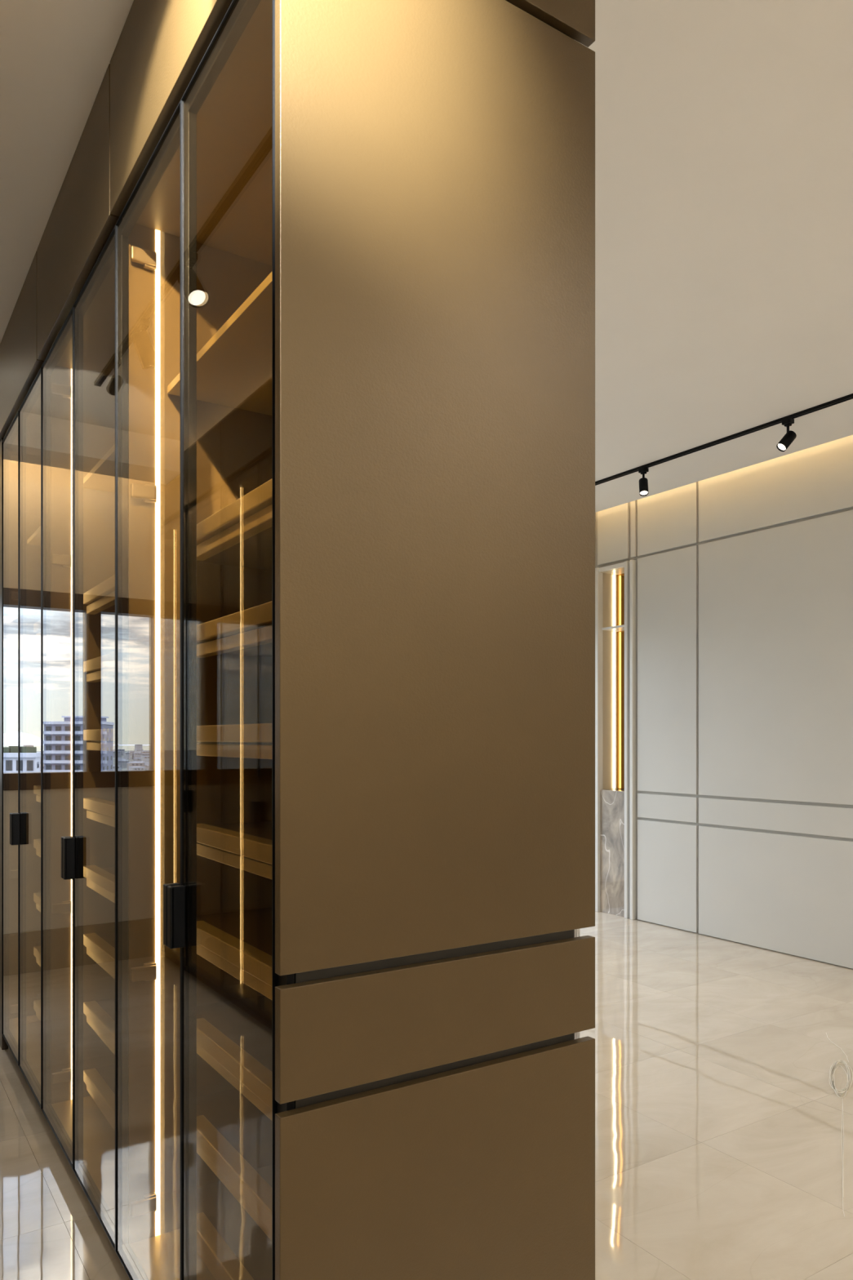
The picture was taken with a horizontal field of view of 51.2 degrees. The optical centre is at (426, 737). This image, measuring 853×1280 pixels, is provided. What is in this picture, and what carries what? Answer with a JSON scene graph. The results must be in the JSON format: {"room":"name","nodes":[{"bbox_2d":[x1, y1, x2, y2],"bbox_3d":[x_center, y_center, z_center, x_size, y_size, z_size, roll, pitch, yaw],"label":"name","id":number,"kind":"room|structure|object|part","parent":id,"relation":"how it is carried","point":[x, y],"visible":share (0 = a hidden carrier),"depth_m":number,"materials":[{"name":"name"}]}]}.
{"room":"walk-in closet","nodes":[
{"label":"walk-in closet","id":0,"kind":"room"},
{"bbox_2d":[0,0,852,512],"bbox_3d":[0.773,-1.602,1.638,5.685,0.050,8.700,0,0,-33],"label":"ceiling","id":1,"kind":"structure","parent":0,"point":[724,128],"depth_m":2.62,"materials":[{"name":"paint"}]},
{"bbox_2d":[595,393,852,485],"bbox_3d":[1.780,-1.569,4.356,0.027,0.016,4.754,0,0,-33],"label":"track","id":2,"kind":"object","parent":1,"relation":"attached to","point":[845,398],"visible":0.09,"depth_m":4.63,"materials":[{"name":"black metal"}]},
{"bbox_2d":[638,466,648,496],"bbox_3d":[1.259,-1.481,5.151,0.054,0.160,0.082,0,0,4],"label":"track spotlight","id":3,"kind":"object","parent":2,"relation":"attached to","point":[643,482],"visible":1,"depth_m":5.14,"materials":[{"name":"black metal"}]},
{"bbox_2d":[776,417,796,451],"bbox_3d":[1.767,-1.483,4.361,0.099,0.157,0.054,0,0,-19],"label":"track spotlight","id":4,"kind":"object","parent":2,"relation":"attached to","point":[790,435],"visible":1,"depth_m":4.35,"materials":[{"name":"black metal"}]},
{"bbox_2d":[0,911,852,1279],"bbox_3d":[1.102,1.295,1.861,6.479,0.060,9.029,0,0,-33],"label":"floor","id":5,"kind":"structure","parent":0,"point":[719,1154],"depth_m":2.88,"materials":[{"name":"beige tile"}]},
{"bbox_2d":[0,437,8,1049],"bbox_3d":[-1.754,0.024,3.675,0.024,2.482,0.157,0,0,-33],"label":"cabinet door","id":6,"kind":"structure","parent":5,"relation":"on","point":[3,1045],"depth_m":3.62,"materials":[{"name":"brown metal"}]},
{"bbox_2d":[1,368,40,1108],"bbox_3d":[-1.302,0.023,3.447,0.585,2.484,1.023,0,0,-33],"label":"tall cabinet","id":7,"kind":"object","parent":5,"relation":"on","point":[21,443],"visible":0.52,"depth_m":3.60,"materials":[{"name":"gold metal"}]},
{"bbox_3d":[-1.597,0.001,3.435,0.024,2.399,0.410,0,0,-33],"label":"door","id":8,"kind":"part","parent":7,"relation":"part of","materials":[{"name":"clear glass"}]},
{"bbox_3d":[-1.512,0.332,3.259,0.028,0.114,0.020,0,0,-33],"label":"handle","id":9,"kind":"part","parent":7,"relation":"part of","materials":[{"name":"black metal"}]},
{"bbox_3d":[-1.498,0.332,3.238,0.028,0.114,0.020,0,0,-33],"label":"handle","id":10,"kind":"part","parent":7,"relation":"part of","materials":[{"name":"black metal"}]},
{"bbox_2d":[0,250,44,440],"bbox_3d":[-1.300,-1.397,3.456,0.572,0.357,1.036,0,0,-33],"label":"upper cabinet","id":11,"kind":"object","parent":7,"relation":"on","point":[20,366],"visible":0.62,"depth_m":3.14,"materials":[{"name":"brown wood"}]},
{"bbox_3d":[-1.280,-1.213,3.461,0.532,0.012,0.987,0,0,-33],"label":"panel","id":12,"kind":"part","parent":7,"relation":"part of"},
{"bbox_3d":[-1.554,-0.009,3.882,0.532,2.417,0.018,0,0,-33],"label":"panel","id":13,"kind":"part","parent":7,"relation":"part of","materials":[{"name":"clear glass"}]},
{"bbox_3d":[-1.280,1.192,3.461,0.532,0.018,0.987,0,0,-33],"label":"panel","id":14,"kind":"part","parent":7,"relation":"part of","materials":[{"name":"gold metal"}]},
{"bbox_3d":[-1.360,0.001,3.071,0.024,2.399,0.453,0,0,-33],"label":"door","id":15,"kind":"part","parent":7,"relation":"part of","materials":[{"name":"clear glass"}]},
{"bbox_2d":[26,525,40,546],"bbox_3d":[-1.248,-0.830,3.480,0.430,0.018,0.979,0,0,-33],"label":"shelf","id":16,"kind":"object","parent":7,"relation":"attached to","point":[34,540],"depth_m":3.70,"materials":[{"name":"brown wood"}]},
{"bbox_3d":[-1.369,1.092,3.307,0.038,0.035,0.823,0,0,-33],"label":"rail","id":17,"kind":"part","parent":7,"relation":"part of","materials":[{"name":"brown wood"}]},
{"bbox_3d":[-1.369,0.872,3.307,0.038,0.035,0.823,0,0,-33],"label":"rail","id":18,"kind":"part","parent":7,"relation":"part of","materials":[{"name":"brown wood"}]},
{"bbox_3d":[-1.369,0.652,3.307,0.038,0.035,0.823,0,0,-33],"label":"rail","id":19,"kind":"part","parent":7,"relation":"part of","materials":[{"name":"brown wood"}]},
{"bbox_3d":[-1.369,0.431,3.307,0.038,0.035,0.823,0,0,-33],"label":"rail","id":20,"kind":"part","parent":7,"relation":"part of","materials":[{"name":"brown wood"}]},
{"bbox_3d":[-1.369,0.211,3.307,0.038,0.035,0.823,0,0,-33],"label":"rail","id":21,"kind":"part","parent":7,"relation":"part of","materials":[{"name":"brown wood"}]},
{"bbox_3d":[-1.369,-0.009,3.307,0.038,0.035,0.823,0,0,-33],"label":"rail","id":22,"kind":"part","parent":7,"relation":"part of","materials":[{"name":"gold wood"}]},
{"bbox_3d":[-1.369,-0.230,3.307,0.038,0.035,0.823,0,0,-33],"label":"rail","id":23,"kind":"part","parent":7,"relation":"part of","materials":[{"name":"gold wood"}]},
{"bbox_3d":[-1.369,-0.450,3.307,0.038,0.035,0.823,0,0,-33],"label":"rail","id":24,"kind":"part","parent":7,"relation":"part of","materials":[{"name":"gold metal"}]},
{"bbox_2d":[36,993,40,999],"bbox_3d":[-1.233,1.104,3.492,0.392,0.020,0.984,0,0,-33],"label":"shelf","id":25,"kind":"object","parent":7,"relation":"attached to","point":[38,995],"depth_m":3.77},
{"bbox_2d":[40,226,115,1250],"bbox_3d":[-0.763,0.023,2.621,0.585,2.484,0.949,0,0,-33],"label":"tall cabinet","id":26,"kind":"object","parent":5,"relation":"on","point":[77,371],"visible":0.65,"depth_m":2.87,"materials":[{"name":"gold metal"}]},
{"bbox_3d":[-1.104,0.001,2.679,0.024,2.399,0.477,0,0,-33],"label":"door","id":27,"kind":"part","parent":26,"relation":"part of","materials":[{"name":"clear glass"}]},
{"bbox_3d":[-1.001,0.332,2.475,0.028,0.114,0.020,0,0,-33],"label":"handle","id":28,"kind":"part","parent":26,"relation":"part of","materials":[{"name":"black metal"}]},
{"bbox_3d":[-0.987,0.332,2.454,0.028,0.114,0.020,0,0,-33],"label":"handle","id":29,"kind":"part","parent":26,"relation":"part of","materials":[{"name":"black metal"}]},
{"bbox_2d":[36,63,119,360],"bbox_3d":[-0.758,-1.397,2.624,0.572,0.357,0.949,0,0,-33],"label":"upper cabinet","id":30,"kind":"object","parent":26,"relation":"on","point":[80,224],"visible":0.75,"depth_m":2.37,"materials":[{"name":"brown wood"}]},
{"bbox_3d":[-0.996,-0.009,3.025,0.532,2.417,0.018,0,0,-33],"label":"panel","id":31,"kind":"part","parent":26,"relation":"part of","materials":[{"name":"clear glass"}]},
{"bbox_3d":[-0.741,1.192,2.635,0.532,0.018,0.913,0,0,-33],"label":"panel","id":32,"kind":"part","parent":26,"relation":"part of","materials":[{"name":"brown"}]},
{"bbox_3d":[-0.741,-1.213,2.635,0.532,0.012,0.913,0,0,-33],"label":"panel","id":33,"kind":"part","parent":26,"relation":"part of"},
{"bbox_3d":[-0.845,0.001,2.281,0.024,2.399,0.466,0,0,-33],"label":"door","id":34,"kind":"part","parent":26,"relation":"part of","materials":[{"name":"clear glass"}]},
{"bbox_3d":[-0.861,1.092,2.527,0.038,0.035,0.859,0,0,-33],"label":"rail","id":35,"kind":"part","parent":26,"relation":"part of","materials":[{"name":"gold wood"}]},
{"bbox_3d":[-0.861,0.872,2.527,0.038,0.035,0.859,0,0,-33],"label":"rail","id":36,"kind":"part","parent":26,"relation":"part of","materials":[{"name":"brown wood"}]},
{"bbox_3d":[-0.861,0.652,2.527,0.038,0.035,0.859,0,0,-33],"label":"rail","id":37,"kind":"part","parent":26,"relation":"part of","materials":[{"name":"brown wood"}]},
{"bbox_3d":[-0.861,0.431,2.527,0.038,0.035,0.859,0,0,-33],"label":"rail","id":38,"kind":"part","parent":26,"relation":"part of","materials":[{"name":"brown wood"}]},
{"bbox_3d":[-0.861,0.211,2.527,0.038,0.035,0.859,0,0,-33],"label":"rail","id":39,"kind":"part","parent":26,"relation":"part of","materials":[{"name":"brown wood"}]},
{"bbox_3d":[-0.861,-0.009,2.527,0.038,0.035,0.859,0,0,-33],"label":"rail","id":40,"kind":"part","parent":26,"relation":"part of","materials":[{"name":"brown wood"}]},
{"bbox_3d":[-0.861,-0.230,2.527,0.038,0.035,0.859,0,0,-33],"label":"rail","id":41,"kind":"part","parent":26,"relation":"part of","materials":[{"name":"brown wood"}]},
{"bbox_3d":[-0.861,-0.450,2.527,0.038,0.035,0.859,0,0,-33],"label":"rail","id":42,"kind":"part","parent":26,"relation":"part of","materials":[{"name":"brown wood"}]},
{"bbox_2d":[83,444,115,492],"bbox_3d":[-0.709,-0.830,2.654,0.430,0.018,0.905,0,0,-33],"label":"shelf","id":43,"kind":"object","parent":26,"relation":"attached to","point":[101,478],"depth_m":2.80,"materials":[{"name":"brown wood"}]},
{"bbox_2d":[94,1064,115,1094],"bbox_3d":[-0.695,1.104,2.666,0.392,0.020,0.910,0,0,-33],"label":"shelf","id":44,"kind":"object","parent":26,"relation":"attached to","point":[107,1072],"depth_m":2.90,"materials":[{"name":"brown wood"}]},
{"bbox_2d":[96,998,115,1021],"bbox_3d":[-0.695,0.883,2.666,0.392,0.020,0.910,0,0,-33],"label":"shelf","id":45,"kind":"object","parent":26,"relation":"attached to","point":[108,1005],"depth_m":2.90,"materials":[{"name":"brown wood"}]},
{"bbox_2d":[97,933,115,948],"bbox_3d":[-0.695,0.663,2.666,0.392,0.020,0.910,0,0,-33],"label":"shelf","id":46,"kind":"object","parent":26,"relation":"attached to","point":[109,938],"depth_m":2.91,"materials":[{"name":"brown wood"}]},
{"bbox_2d":[101,866,115,875],"bbox_3d":[-0.695,0.443,2.666,0.392,0.020,0.910,0,0,-33],"label":"shelf","id":47,"kind":"object","parent":26,"relation":"attached to","point":[110,869],"depth_m":2.92,"materials":[{"name":"brown wood"}]},
{"bbox_2d":[105,604,115,609],"bbox_3d":[-0.695,-0.438,2.666,0.392,0.020,0.910,0,0,-33],"label":"shelf","id":48,"kind":"object","parent":26,"relation":"attached to","point":[113,607],"depth_m":2.94,"materials":[{"name":"brown wood"}]},
{"bbox_2d":[115,0,277,1279],"bbox_3d":[-0.249,0.023,1.832,0.585,2.484,0.935,0,0,-33],"label":"tall cabinet","id":49,"kind":"object","parent":5,"relation":"on","point":[196,978],"visible":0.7,"depth_m":2.08,"materials":[{"name":"clear glass"}]},
{"bbox_3d":[-0.585,0.001,1.881,0.024,2.399,0.483,0,0,-33],"label":"door","id":50,"kind":"part","parent":49,"relation":"part of","materials":[{"name":"clear glass"}]},
{"bbox_2d":[110,0,232,216],"bbox_3d":[-0.244,-1.397,1.835,0.572,0.357,0.935,0,0,-33],"label":"upper cabinet","id":51,"kind":"object","parent":49,"relation":"on","point":[161,45],"visible":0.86,"depth_m":1.81,"materials":[{"name":"brown wood"}]},
{"bbox_3d":[-0.479,0.332,1.675,0.028,0.114,0.020,0,0,-33],"label":"handle","id":52,"kind":"part","parent":49,"relation":"part of","materials":[{"name":"black metal"}]},
{"bbox_3d":[-0.227,1.192,1.846,0.532,0.018,0.899,0,0,-33],"label":"panel","id":53,"kind":"part","parent":49,"relation":"part of","materials":[{"name":"brown wood"}]},
{"bbox_3d":[-0.466,0.332,1.654,0.028,0.114,0.020,0,0,-33],"label":"handle","id":54,"kind":"part","parent":49,"relation":"part of","materials":[{"name":"black metal"}]},
{"bbox_3d":[-0.227,-1.213,1.846,0.532,0.012,0.899,0,0,-33],"label":"panel","id":55,"kind":"part","parent":49,"relation":"part of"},
{"bbox_2d":[167,271,271,415],"bbox_3d":[-0.195,-0.830,1.865,0.430,0.018,0.891,0,0,-33],"label":"shelf","id":56,"kind":"object","parent":49,"relation":"attached to","point":[234,367],"depth_m":1.96,"materials":[{"name":"brown wood"}]},
{"bbox_3d":[-0.319,1.092,1.696,0.038,0.035,0.745,0,0,-33],"label":"rail","id":57,"kind":"part","parent":49,"relation":"part of","materials":[{"name":"brown wood"}]},
{"bbox_3d":[-0.334,0.001,1.496,0.024,2.399,0.430,0,0,-33],"label":"door","id":58,"kind":"part","parent":49,"relation":"part of","materials":[{"name":"clear glass"}]},
{"bbox_2d":[196,1181,271,1279],"bbox_3d":[-0.180,1.104,1.877,0.392,0.020,0.896,0,0,-33],"label":"shelf","id":59,"kind":"object","parent":49,"relation":"attached to","point":[241,1233],"depth_m":1.98,"materials":[{"name":"brown wood"}]},
{"bbox_2d":[196,1088,271,1186],"bbox_3d":[-0.180,0.883,1.877,0.392,0.020,0.896,0,0,-33],"label":"shelf","id":60,"kind":"object","parent":49,"relation":"attached to","point":[241,1122],"depth_m":2.01,"materials":[{"name":"brown wood"}]},
{"bbox_3d":[-0.319,0.872,1.696,0.038,0.035,0.745,0,0,-33],"label":"rail","id":61,"kind":"part","parent":49,"relation":"part of","materials":[{"name":"brown wood"}]},
{"bbox_2d":[196,995,271,1071],"bbox_3d":[-0.180,0.663,1.877,0.392,0.020,0.896,0,0,-33],"label":"shelf","id":62,"kind":"object","parent":49,"relation":"attached to","point":[245,1020],"depth_m":2.07,"materials":[{"name":"brown wood"}]},
{"bbox_3d":[-0.319,0.652,1.696,0.038,0.035,0.745,0,0,-33],"label":"rail","id":63,"kind":"part","parent":49,"relation":"part of","materials":[{"name":"brown wood"}]},
{"bbox_2d":[196,907,271,955],"bbox_3d":[-0.180,0.443,1.877,0.392,0.020,0.896,0,0,-33],"label":"shelf","id":64,"kind":"object","parent":49,"relation":"attached to","point":[252,926],"depth_m":2.08,"materials":[{"name":"brown wood"}]},
{"bbox_3d":[-0.319,0.431,1.696,0.038,0.035,0.745,0,0,-33],"label":"rail","id":65,"kind":"part","parent":49,"relation":"part of","materials":[{"name":"brown wood"}]},
{"bbox_3d":[-0.319,0.211,1.696,0.038,0.035,0.745,0,0,-33],"label":"rail","id":66,"kind":"part","parent":49,"relation":"part of","materials":[{"name":"brown wood"}]},
{"bbox_3d":[-0.319,-0.009,1.696,0.038,0.035,0.745,0,0,-33],"label":"rail","id":67,"kind":"part","parent":49,"relation":"part of","materials":[{"name":"brown wood"}]},
{"bbox_2d":[196,642,271,656],"bbox_3d":[-0.180,-0.218,1.877,0.392,0.020,0.896,0,0,-33],"label":"shelf","id":68,"kind":"object","parent":49,"relation":"attached to","point":[264,650],"depth_m":2.15,"materials":[{"name":"brown wood"}]},
{"bbox_3d":[-0.319,-0.230,1.696,0.038,0.035,0.745,0,0,-33],"label":"rail","id":69,"kind":"part","parent":49,"relation":"part of","materials":[{"name":"brown wood"}]},
{"bbox_2d":[196,526,271,569],"bbox_3d":[-0.180,-0.438,1.877,0.392,0.020,0.896,0,0,-33],"label":"shelf","id":70,"kind":"object","parent":49,"relation":"attached to","point":[254,553],"depth_m":2.11,"materials":[{"name":"brown wood"}]},
{"bbox_3d":[-0.319,-0.450,1.696,0.038,0.035,0.745,0,0,-33],"label":"rail","id":71,"kind":"part","parent":49,"relation":"part of","materials":[{"name":"brown wood"}]},
{"bbox_2d":[208,821,271,839],"bbox_3d":[-0.180,0.223,1.877,0.392,0.020,0.896,0,0,-33],"label":"shelf","id":72,"kind":"object","parent":49,"relation":"attached to","point":[258,828],"depth_m":2.11,"materials":[{"name":"brown wood"}]},
{"bbox_2d":[275,0,595,1279],"bbox_3d":[0.033,-0.157,1.443,0.607,2.836,0.054,0,0,-33],"label":"cladding","id":73,"kind":"object","parent":5,"relation":"on","point":[435,159],"visible":1,"depth_m":1.40,"materials":[{"name":"brown wood"}]},
{"bbox_3d":[0.042,0.436,1.428,0.607,0.162,0.019,0,0,-33],"label":"panel","id":74,"kind":"part","parent":73,"relation":"part of","materials":[{"name":"brown wood"}]},
{"bbox_3d":[0.042,0.899,1.428,0.607,0.724,0.019,0,0,-33],"label":"panel","id":75,"kind":"part","parent":73,"relation":"part of","materials":[{"name":"brown wood"}]},
{"bbox_3d":[0.042,-1.409,1.428,0.607,0.332,0.019,0,0,-33],"label":"panel","id":76,"kind":"part","parent":73,"relation":"part of","materials":[{"name":"brown wood"}]},
{"bbox_2d":[574,40,580,1039],"bbox_3d":[-0.527,-0.155,2.826,0.031,2.840,2.910,0,0,-33],"label":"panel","id":77,"kind":"object","parent":5,"relation":"on","point":[577,931],"visible":0.02,"depth_m":1.61,"materials":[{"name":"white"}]},
{"bbox_2d":[595,560,636,919],"bbox_3d":[1.417,0.013,6.395,0.207,2.505,0.376,0,0,-33],"label":"display niche","id":78,"kind":"object","parent":5,"relation":"on","point":[615,584],"visible":0.85,"depth_m":6.46,"materials":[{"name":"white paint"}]},
{"bbox_3d":[1.258,0.013,6.495,0.052,2.505,0.035,0,0,-33],"label":"post","id":79,"kind":"part","parent":78,"relation":"part of","materials":[{"name":"white paint"}]},
{"bbox_3d":[1.351,-0.425,6.543,0.155,1.620,0.013,0,0,-33],"label":"panel","id":80,"kind":"part","parent":78,"relation":"part of","materials":[{"name":"beige paint"}]},
{"bbox_3d":[1.343,-1.222,6.374,0.044,0.031,0.261,0,0,-33],"label":"head rail","id":81,"kind":"part","parent":78,"relation":"part of","materials":[{"name":"white paint"}]},
{"bbox_3d":[1.419,-1.212,6.417,0.180,0.015,0.272,0,0,-33],"label":"panel","id":82,"kind":"part","parent":78,"relation":"part of","materials":[{"name":"beige paint"}]},
{"bbox_2d":[601,624,624,631],"bbox_3d":[1.413,-0.793,6.408,0.161,0.016,0.261,0,0,-33],"label":"shelf","id":83,"kind":"object","parent":78,"relation":"attached to","point":[605,628],"depth_m":6.45,"materials":[{"name":"white paint"}]},
{"bbox_2d":[617,573,624,789],"bbox_3d":[1.485,-0.415,6.460,0.012,1.580,0.272,0,0,-33],"label":"light strip","id":84,"kind":"object","parent":78,"relation":"attached to","point":[620,576],"depth_m":6.54,"materials":[{"name":"yellow metal"}]},
{"bbox_3d":[1.418,0.013,6.250,0.052,2.505,0.028,0,0,-33],"label":"post","id":85,"kind":"part","parent":78,"relation":"part of","materials":[{"name":"grey metal"}]},
{"bbox_3d":[1.446,0.013,6.207,0.052,2.505,0.028,0,0,-33],"label":"post","id":86,"kind":"part","parent":78,"relation":"part of","materials":[{"name":"grey metal"}]},
{"bbox_2d":[826,1032,852,1217],"bbox_3d":[1.438,1.259,3.058,0.085,0.009,1.582,0,0,23],"label":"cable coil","id":87,"kind":"object","parent":5,"relation":"on","point":[847,1087],"visible":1,"depth_m":3.21,"materials":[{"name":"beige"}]},
{"bbox_2d":[595,435,852,968],"bbox_3d":[3.466,-0.310,3.393,0.318,3.250,8.700,0,0,-33],"label":"wall","id":88,"kind":"structure","parent":0,"point":[744,575],"depth_m":5.40,"materials":[{"name":"grey paint"}]},
{"bbox_3d":[1.134,-1.549,6.696,0.018,0.572,0.380,0,0,-33],"label":"panel","id":89,"kind":"part","parent":88,"relation":"part of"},
{"bbox_3d":[1.340,-1.549,6.379,0.018,0.572,0.300,0,0,-33],"label":"panel","id":90,"kind":"part","parent":88,"relation":"part of","materials":[{"name":"grey paint"}]},
{"bbox_3d":[1.448,-1.549,6.213,0.018,0.572,0.045,0,0,-33],"label":"panel","id":91,"kind":"part","parent":88,"relation":"part of","materials":[{"name":"grey paint"}]},
{"bbox_3d":[1.611,-1.549,5.964,0.018,0.572,0.511,0,0,-33],"label":"panel","id":92,"kind":"part","parent":88,"relation":"part of","materials":[{"name":"grey paint"}]},
{"bbox_3d":[1.611,-0.440,5.964,0.018,1.611,0.511,0,0,-33],"label":"panel","id":93,"kind":"part","parent":88,"relation":"part of","materials":[{"name":"grey paint"}]},
{"bbox_3d":[1.611,0.466,5.964,0.018,0.164,0.511,0,0,-33],"label":"panel","id":94,"kind":"part","parent":88,"relation":"part of","materials":[{"name":"grey paint"}]},
{"bbox_3d":[1.611,0.913,5.964,0.018,0.692,0.511,0,0,-33],"label":"panel","id":95,"kind":"part","parent":88,"relation":"part of","materials":[{"name":"grey paint"}]},
{"bbox_3d":[2.234,-1.549,5.008,0.018,0.572,1.734,0,0,-33],"label":"panel","id":96,"kind":"part","parent":88,"relation":"part of","materials":[{"name":"grey paint"}]},
{"bbox_3d":[2.234,-0.440,5.008,0.018,1.611,1.734,0,0,-33],"label":"panel","id":97,"kind":"part","parent":88,"relation":"part of","materials":[{"name":"grey paint"}]},
{"bbox_3d":[2.234,0.466,5.008,0.018,0.164,1.734,0,0,-33],"label":"panel","id":98,"kind":"part","parent":88,"relation":"part of","materials":[{"name":"grey paint"}]},
{"bbox_3d":[2.234,0.913,5.008,0.018,0.692,1.734,0,0,-33],"label":"panel","id":99,"kind":"part","parent":88,"relation":"part of","materials":[{"name":"grey paint"}]}
]}

